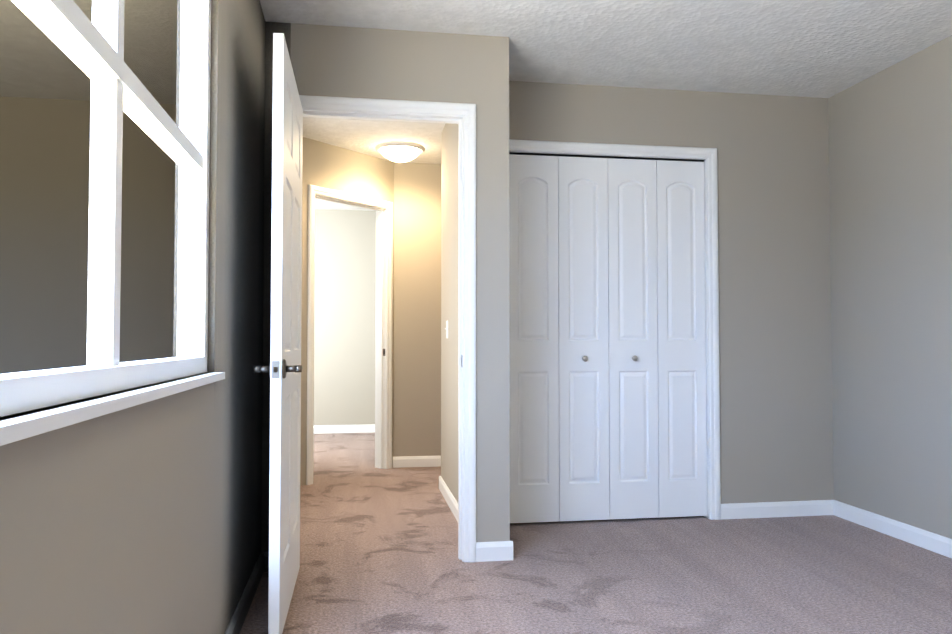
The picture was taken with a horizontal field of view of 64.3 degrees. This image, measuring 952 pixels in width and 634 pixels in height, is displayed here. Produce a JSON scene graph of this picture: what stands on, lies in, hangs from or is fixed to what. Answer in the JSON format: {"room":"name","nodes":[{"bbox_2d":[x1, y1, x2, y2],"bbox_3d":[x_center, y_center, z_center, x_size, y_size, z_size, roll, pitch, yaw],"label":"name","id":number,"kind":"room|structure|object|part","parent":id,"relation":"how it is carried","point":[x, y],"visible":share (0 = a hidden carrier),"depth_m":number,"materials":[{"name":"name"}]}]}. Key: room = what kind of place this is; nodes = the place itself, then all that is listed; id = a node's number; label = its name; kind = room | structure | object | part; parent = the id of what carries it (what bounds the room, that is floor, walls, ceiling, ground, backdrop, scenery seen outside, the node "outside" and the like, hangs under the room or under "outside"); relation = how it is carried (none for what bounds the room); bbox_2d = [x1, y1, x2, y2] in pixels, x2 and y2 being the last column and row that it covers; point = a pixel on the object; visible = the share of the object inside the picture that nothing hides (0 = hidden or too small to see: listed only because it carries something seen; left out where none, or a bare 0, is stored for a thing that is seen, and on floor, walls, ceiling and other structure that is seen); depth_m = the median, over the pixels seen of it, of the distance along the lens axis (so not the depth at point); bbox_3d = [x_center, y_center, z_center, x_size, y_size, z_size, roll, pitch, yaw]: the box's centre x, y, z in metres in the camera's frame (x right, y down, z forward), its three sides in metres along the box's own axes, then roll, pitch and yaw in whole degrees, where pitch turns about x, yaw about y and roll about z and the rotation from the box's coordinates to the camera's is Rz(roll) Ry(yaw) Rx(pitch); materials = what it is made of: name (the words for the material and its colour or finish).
{"room":"empty bedroom","nodes":[
{"label":"empty bedroom","id":0,"kind":"room"},
{"bbox_2d":[0,97,175,373],"bbox_3d":[-2.328,-0.070,4.537,2.025,2.440,0.115,0,-2,-9],"label":"wall","id":1,"kind":"structure","parent":0,"point":[50,269],"depth_m":4.48,"materials":[{"name":"beige paint"}]},
{"bbox_2d":[173,0,265,633],"bbox_3d":[-0.909,-0.123,2.777,0.115,2.440,1.160,0,-2,-9],"label":"wall","id":2,"kind":"structure","parent":0,"point":[236,219],"depth_m":2.57,"materials":[{"name":"beige paint"}]},
{"bbox_2d":[0,372,213,633],"bbox_3d":[-0.692,0.596,1.391,0.115,0.920,1.600,0,-2,-9],"label":"wall","id":3,"kind":"structure","parent":2,"relation":"attached to","point":[106,523],"depth_m":1.29,"materials":[{"name":"beige paint"}]},
{"bbox_2d":[0,0,224,445],"bbox_3d":[-0.668,-0.454,1.427,0.125,1.220,1.600,0,-2,-9],"label":"window","id":4,"kind":"structure","parent":2,"relation":"in","point":[93,50],"depth_m":1.40,"materials":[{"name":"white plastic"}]},
{"bbox_2d":[224,551,263,633],"bbox_3d":[-0.857,1.057,2.825,0.014,0.085,1.010,0,-2,-9],"label":"baseboard","id":5,"kind":"structure","parent":2,"relation":"attached to","point":[236,622],"depth_m":2.81,"materials":[{"name":"white wood"}]},
{"bbox_2d":[300,137,388,485],"bbox_3d":[-1.018,-0.036,5.658,0.115,2.440,0.935,-1,-2,36],"label":"wall","id":6,"kind":"structure","parent":0,"point":[345,170],"depth_m":5.48,"materials":[{"name":"beige paint"}]},
{"bbox_2d":[306,184,392,484],"bbox_3d":[-0.975,0.130,5.712,0.149,2.112,0.874,-1,-2,36],"label":"door frame","id":7,"kind":"structure","parent":6,"relation":"attached to","point":[313,190],"depth_m":5.98,"materials":[{"name":"white wood"}]},
{"bbox_2d":[314,209,375,425],"bbox_3d":[-2.120,0.042,8.239,3.600,2.440,0.115,0,-2,-9],"label":"wall","id":8,"kind":"structure","parent":0,"point":[344,315],"depth_m":8.29,"materials":[{"name":"beige paint"}]},
{"bbox_2d":[314,425,374,433],"bbox_3d":[-2.159,1.217,8.132,3.500,0.085,0.014,0,-2,-9],"label":"baseboard","id":9,"kind":"structure","parent":8,"relation":"attached to","point":[319,429],"depth_m":8.24,"materials":[{"name":"white wood"}]},
{"bbox_2d":[261,22,509,550],"bbox_3d":[-0.460,-0.101,3.493,1.228,2.440,0.115,0,-2,-9],"label":"wall","id":10,"kind":"structure","parent":0,"point":[488,76],"depth_m":3.50,"materials":[{"name":"beige paint"}]},
{"bbox_2d":[262,551,268,571],"bbox_3d":[-0.908,1.072,3.321,0.069,0.085,0.014,0,-2,-9],"label":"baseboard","id":11,"kind":"structure","parent":10,"relation":"attached to","point":[266,560],"depth_m":3.31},
{"bbox_2d":[253,33,302,633],"bbox_3d":[-0.727,0.075,2.931,0.159,2.030,0.876,0,-2,-9],"label":"bedroom door","id":12,"kind":"structure","parent":10,"relation":"in","point":[284,368],"depth_m":2.62,"materials":[{"name":"white paint"}]},
{"bbox_3d":[-0.677,0.177,2.599,0.159,0.065,0.212,0,-2,-9],"label":"handle","id":13,"kind":"part","parent":12,"relation":"part of","materials":[{"name":"silver metal"}]},
{"bbox_2d":[299,95,475,561],"bbox_3d":[-0.446,0.063,3.482,0.887,2.112,0.132,0,-2,-9],"label":"door frame","id":14,"kind":"structure","parent":10,"relation":"attached to","point":[467,111],"depth_m":3.49,"materials":[{"name":"white wood"}]},
{"bbox_2d":[476,541,512,561],"bbox_3d":[0.085,1.076,3.479,0.173,0.085,0.014,0,-2,-9],"label":"baseboard","id":15,"kind":"structure","parent":10,"relation":"attached to","point":[495,551],"depth_m":3.47,"materials":[{"name":"white wood"}]},
{"bbox_2d":[388,161,393,467],"bbox_3d":[-0.724,-0.024,6.063,0.115,2.440,0.065,-1,-2,36],"label":"wall","id":16,"kind":"structure","parent":0,"point":[391,182],"depth_m":6.05,"materials":[{"name":"beige paint"}]},
{"bbox_2d":[393,162,440,456],"bbox_3d":[0.122,-0.018,6.237,1.600,2.440,0.115,0,-2,-9],"label":"wall","id":17,"kind":"structure","parent":0,"point":[417,329],"depth_m":6.09,"materials":[{"name":"beige paint"}]},
{"bbox_2d":[393,456,440,467],"bbox_3d":[0.130,1.157,6.138,1.605,0.085,0.014,0,-2,-9],"label":"baseboard","id":18,"kind":"structure","parent":17,"relation":"attached to","point":[416,461],"depth_m":6.04,"materials":[{"name":"white wood"}]},
{"bbox_2d":[441,123,457,501],"bbox_3d":[-0.051,-0.073,4.424,0.128,2.440,1.595,0,-2,-9],"label":"wall","id":19,"kind":"structure","parent":0,"point":[449,302],"depth_m":4.73,"materials":[{"name":"beige paint"}]},
{"bbox_2d":[445,320,447,337],"bbox_3d":[-0.190,0.079,4.830,0.018,0.114,0.070,0,-2,-9],"label":"hall light switch","id":20,"kind":"object","parent":19,"relation":"attached to","point":[446,328],"visible":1,"depth_m":4.82,"materials":[{"name":"white plastic"}]},
{"bbox_2d":[439,476,457,521],"bbox_3d":[-0.123,1.104,4.394,0.014,0.085,1.589,0,-2,-9],"label":"baseboard","id":21,"kind":"structure","parent":19,"relation":"attached to","point":[450,499],"depth_m":4.63,"materials":[{"name":"white wood"}]},
{"bbox_2d":[0,0,951,210],"bbox_3d":[-0.900,-1.353,3.790,6.600,0.080,9.715,0,-2,-9],"label":"ceiling","id":22,"kind":"structure","parent":0,"point":[817,48],"depth_m":3.62,"materials":[{"name":"white paint"}]},
{"bbox_2d":[375,141,424,163],"bbox_3d":[-0.560,-1.194,5.599,0.368,0.128,0.368,0,-2,-9],"label":"light","id":23,"kind":"object","parent":22,"relation":"attached to","point":[399,152],"visible":1,"depth_m":5.50,"materials":[{"name":"white glass"}]},
{"bbox_2d":[239,432,951,633],"bbox_3d":[-0.900,1.156,3.715,6.600,0.060,9.715,0,-2,-9],"label":"floor","id":24,"kind":"structure","parent":0,"point":[378,550],"depth_m":3.29,"materials":[{"name":"carpet"}]},
{"bbox_2d":[509,81,833,503],"bbox_3d":[1.109,-0.076,4.340,1.947,2.440,0.115,0,-2,-9],"label":"wall","id":25,"kind":"structure","parent":0,"point":[775,373],"depth_m":4.37,"materials":[{"name":"beige paint"}]},
{"bbox_2d":[509,154,558,522],"bbox_3d":[0.314,0.114,4.193,0.286,2.025,0.030,0,-2,-9],"label":"closet door","id":26,"kind":"structure","parent":25,"relation":"in","point":[533,339],"depth_m":4.18,"materials":[{"name":"white paint"}]},
{"bbox_2d":[558,156,609,520],"bbox_3d":[0.602,0.114,4.223,0.286,2.025,0.060,0,-2,-9],"label":"closet door","id":27,"kind":"structure","parent":25,"relation":"in","point":[583,324],"depth_m":4.22,"materials":[{"name":"white paint"}]},
{"bbox_3d":[0.604,0.230,4.205,0.033,0.033,0.030,0,-2,-9],"label":"knob","id":28,"kind":"part","parent":27,"relation":"part of","materials":[{"name":"silver metal"}]},
{"bbox_2d":[509,152,703,161],"bbox_3d":[0.742,-0.903,4.293,1.155,0.008,0.040,0,-2,-9],"label":"track rail","id":29,"kind":"object","parent":25,"relation":"attached to","point":[541,154],"visible":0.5,"depth_m":4.27,"materials":[{"name":"black"}]},
{"bbox_2d":[509,139,720,519],"bbox_3d":[0.740,0.107,4.276,1.199,2.070,0.115,0,-2,-9],"label":"door frame","id":30,"kind":"structure","parent":25,"relation":"attached to","point":[708,516],"depth_m":4.32,"materials":[{"name":"white wood"}]},
{"bbox_2d":[608,158,658,518],"bbox_3d":[0.887,0.116,4.269,0.286,2.025,0.060,0,-2,-9],"label":"closet door","id":31,"kind":"structure","parent":25,"relation":"in","point":[633,355],"depth_m":4.27,"materials":[{"name":"white paint"}]},
{"bbox_3d":[0.890,0.232,4.250,0.033,0.033,0.030,0,-2,-9],"label":"knob","id":32,"kind":"part","parent":31,"relation":"part of","materials":[{"name":"silver metal"}]},
{"bbox_2d":[656,160,706,517],"bbox_3d":[1.171,0.118,4.329,0.286,2.025,0.030,0,-2,-9],"label":"closet door","id":33,"kind":"structure","parent":25,"relation":"in","point":[682,458],"depth_m":4.32,"materials":[{"name":"white paint"}]},
{"bbox_2d":[721,500,833,519],"bbox_3d":[1.732,1.102,4.338,0.707,0.085,0.014,0,-2,-9],"label":"baseboard","id":34,"kind":"structure","parent":25,"relation":"attached to","point":[775,509],"depth_m":4.33,"materials":[{"name":"white wood"}]},
{"bbox_2d":[828,35,951,538],"bbox_3d":[2.525,-0.146,2.002,0.115,2.440,5.180,0,-2,-9],"label":"wall","id":35,"kind":"structure","parent":0,"point":[890,158],"depth_m":3.91,"materials":[{"name":"beige paint"}]},
{"bbox_2d":[833,500,951,557],"bbox_3d":[2.462,1.031,1.956,0.014,0.085,4.950,0,-2,-9],"label":"baseboard","id":36,"kind":"structure","parent":35,"relation":"attached to","point":[931,541],"depth_m":3.88,"materials":[{"name":"white wood"}]}
]}

